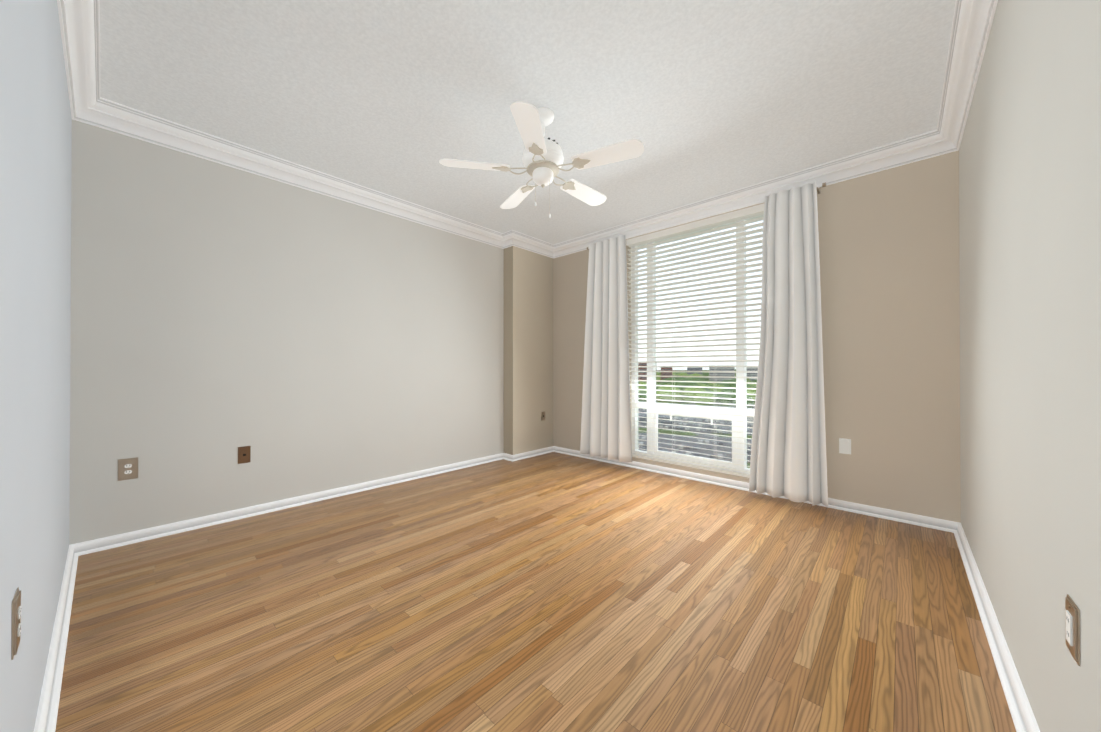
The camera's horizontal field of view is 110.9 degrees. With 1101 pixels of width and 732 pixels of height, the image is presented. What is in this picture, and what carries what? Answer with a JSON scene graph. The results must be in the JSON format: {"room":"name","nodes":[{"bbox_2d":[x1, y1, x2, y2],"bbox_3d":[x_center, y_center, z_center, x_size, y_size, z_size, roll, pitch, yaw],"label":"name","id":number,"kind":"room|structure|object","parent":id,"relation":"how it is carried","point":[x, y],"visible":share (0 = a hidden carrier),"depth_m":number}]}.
{"room":"empty bedroom","nodes":[
{"label":"empty bedroom","id":0,"kind":"room"},
{"bbox_2d":[0,0,71,731],"bbox_3d":[-1.437,-0.251,0.896,4.525,2.740,0.441,0,0,43],"label":"wall","id":1,"kind":"structure","parent":0,"point":[35,210],"depth_m":1.05},
{"bbox_2d":[11,587,20,659],"bbox_3d":[-1.189,0.569,0.845,0.080,0.125,0.010,0,0,43],"label":"electrical outlet","id":2,"kind":"object","parent":1,"relation":"attached to","point":[16,620],"visible":1,"depth_m":0.83},
{"bbox_2d":[34,534,125,731],"bbox_3d":[-1.365,1.086,1.010,3.870,0.068,0.208,0,0,43],"label":"baseboard","id":3,"kind":"structure","parent":1,"relation":"attached to","point":[46,718],"depth_m":1.53},
{"bbox_2d":[57,0,144,140],"bbox_3d":[-1.374,-1.550,1.079,3.780,0.140,0.280,0,0,43],"label":"crown molding","id":4,"kind":"structure","parent":1,"relation":"attached to","point":[79,20],"depth_m":2.00},
{"bbox_2d":[69,120,552,544],"bbox_3d":[-1.618,-0.238,3.636,0.415,2.740,4.908,0,0,43],"label":"wall","id":5,"kind":"structure","parent":0,"point":[300,341],"depth_m":2.95},
{"bbox_2d":[118,457,137,480],"bbox_3d":[-2.694,0.653,2.418,0.008,0.135,0.088,0,0,43],"label":"electrical outlet","id":6,"kind":"object","parent":5,"relation":"attached to","point":[127,468],"visible":1,"depth_m":2.42},
{"bbox_2d":[238,446,250,463],"bbox_3d":[-2.298,0.662,2.845,0.008,0.125,0.075,0,0,43],"label":"electrical outlet","id":7,"kind":"object","parent":5,"relation":"attached to","point":[244,454],"visible":1,"depth_m":2.84},
{"bbox_2d":[123,453,506,544],"bbox_3d":[-1.626,1.097,3.531,0.060,0.068,3.132,0,0,43],"label":"baseboard","id":8,"kind":"structure","parent":5,"relation":"attached to","point":[137,536],"depth_m":3.02},
{"bbox_2d":[145,112,504,248],"bbox_3d":[-1.573,-1.539,3.556,0.120,0.140,3.042,0,0,43],"label":"crown molding","id":9,"kind":"structure","parent":5,"relation":"attached to","point":[159,131],"depth_m":3.05},
{"bbox_2d":[501,230,552,255],"bbox_3d":[-0.261,-1.533,4.739,0.135,0.140,0.698,0,0,43],"label":"crown molding","id":10,"kind":"structure","parent":5,"relation":"attached to","point":[510,238],"depth_m":4.68},
{"bbox_2d":[506,446,553,461],"bbox_3d":[-0.233,1.103,4.813,0.060,0.068,0.713,0,0,43],"label":"baseboard","id":11,"kind":"structure","parent":5,"relation":"attached to","point":[509,457],"depth_m":4.75},
{"bbox_2d":[541,411,544,420],"bbox_3d":[-0.093,0.648,4.966,0.008,0.115,0.070,0,0,43],"label":"outlet","id":12,"kind":"object","parent":5,"relation":"attached to","point":[542,416],"visible":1,"depth_m":4.96},
{"bbox_2d":[99,0,955,243],"bbox_3d":[-0.104,-1.674,2.349,4.715,0.120,5.068,0,0,43],"label":"ceiling","id":13,"kind":"structure","parent":0,"point":[698,99],"depth_m":2.18},
{"bbox_2d":[439,101,643,217],"bbox_3d":[-0.011,-1.275,2.461,1.225,0.676,1.179,0,0,43],"label":"ceiling fan","id":14,"kind":"object","parent":13,"relation":"hanging from","point":[542,158],"visible":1,"depth_m":2.32},
{"bbox_2d":[55,452,1015,731],"bbox_3d":[-0.104,1.186,2.336,4.715,0.120,5.068,0,0,43],"label":"floor","id":15,"kind":"structure","parent":0,"point":[553,592],"depth_m":1.69},
{"bbox_2d":[553,150,960,522],"bbox_3d":[1.428,-0.237,3.996,4.395,2.740,0.240,0,0,43],"label":"wall","id":16,"kind":"structure","parent":0,"point":[889,270],"depth_m":2.84},
{"bbox_2d":[631,215,763,474],"bbox_3d":[1.496,-0.207,3.903,1.540,2.510,0.193,0,0,43],"label":"window","id":17,"kind":"structure","parent":16,"relation":"in","point":[702,461],"depth_m":3.95},
{"bbox_2d":[626,203,763,477],"bbox_3d":[1.451,-0.219,3.855,1.528,2.483,0.072,0,0,43],"label":"venetian blinds","id":18,"kind":"object","parent":17,"relation":"attached to","point":[737,215],"visible":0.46,"depth_m":3.83},
{"bbox_2d":[587,182,825,249],"bbox_3d":[1.343,-1.440,3.847,2.374,0.050,0.100,0,0,43],"label":"curtain rod","id":19,"kind":"object","parent":16,"relation":"attached to","point":[744,206],"visible":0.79,"depth_m":3.62},
{"bbox_2d":[580,235,631,461],"bbox_3d":[0.630,-0.205,4.357,0.662,2.521,0.105,0,0,43],"label":"curtain","id":20,"kind":"object","parent":19,"relation":"hanging from","point":[606,422],"visible":1,"depth_m":4.35},
{"bbox_2d":[749,181,827,507],"bbox_3d":[1.952,-0.190,3.132,0.562,2.561,0.103,0,0,43],"label":"curtain","id":21,"kind":"object","parent":19,"relation":"hanging from","point":[788,459],"visible":1,"depth_m":3.10},
{"bbox_2d":[547,131,932,257],"bbox_3d":[1.324,-1.537,3.860,3.605,0.140,0.110,0,0,43],"label":"crown molding","id":22,"kind":"structure","parent":16,"relation":"attached to","point":[916,148],"depth_m":3.24},
{"bbox_2d":[554,446,953,531],"bbox_3d":[1.382,1.099,3.844,3.695,0.068,0.035,0,0,43],"label":"baseboard","id":23,"kind":"structure","parent":16,"relation":"attached to","point":[925,521],"depth_m":3.14},
{"bbox_2d":[839,438,850,454],"bbox_3d":[2.315,0.628,2.981,0.075,0.121,0.036,0,0,43],"label":"electrical outlet","id":24,"kind":"object","parent":16,"relation":"attached to","point":[844,446],"visible":1,"depth_m":2.97},
{"bbox_2d":[959,0,1100,731],"bbox_3d":[1.365,-0.251,0.872,0.240,2.740,4.908,0,0,43],"label":"wall","id":25,"kind":"structure","parent":0,"point":[1030,286],"depth_m":1.10},
{"bbox_2d":[933,0,997,156],"bbox_3d":[1.419,-1.549,1.192,0.110,0.140,3.894,0,0,43],"label":"crown molding","id":26,"kind":"structure","parent":25,"relation":"attached to","point":[972,19],"depth_m":1.96},
{"bbox_2d":[950,522,1039,731],"bbox_3d":[1.446,1.086,1.155,0.035,0.068,3.894,0,0,43],"label":"baseboard","id":27,"kind":"structure","parent":25,"relation":"attached to","point":[1008,674],"depth_m":1.47},
{"bbox_2d":[1065,594,1079,665],"bbox_3d":[1.202,0.604,0.876,0.009,0.125,0.080,0,0,43],"label":"electrical outlet","id":28,"kind":"object","parent":25,"relation":"attached to","point":[1072,618],"visible":1,"depth_m":0.86},
{"label":"outside","id":29,"kind":"structure","parent":0,"visible":0},
{"bbox_2d":[638,370,754,467],"bbox_3d":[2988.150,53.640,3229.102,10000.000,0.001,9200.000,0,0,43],"label":"terrain","id":30,"kind":"structure","parent":29,"point":[674,433],"depth_m":231.06},
{"bbox_2d":[638,363,757,462],"bbox_3d":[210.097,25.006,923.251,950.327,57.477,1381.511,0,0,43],"label":"outdoor view","id":31,"kind":"object","parent":30,"relation":"on","point":[698,445],"depth_m":375.38}
]}

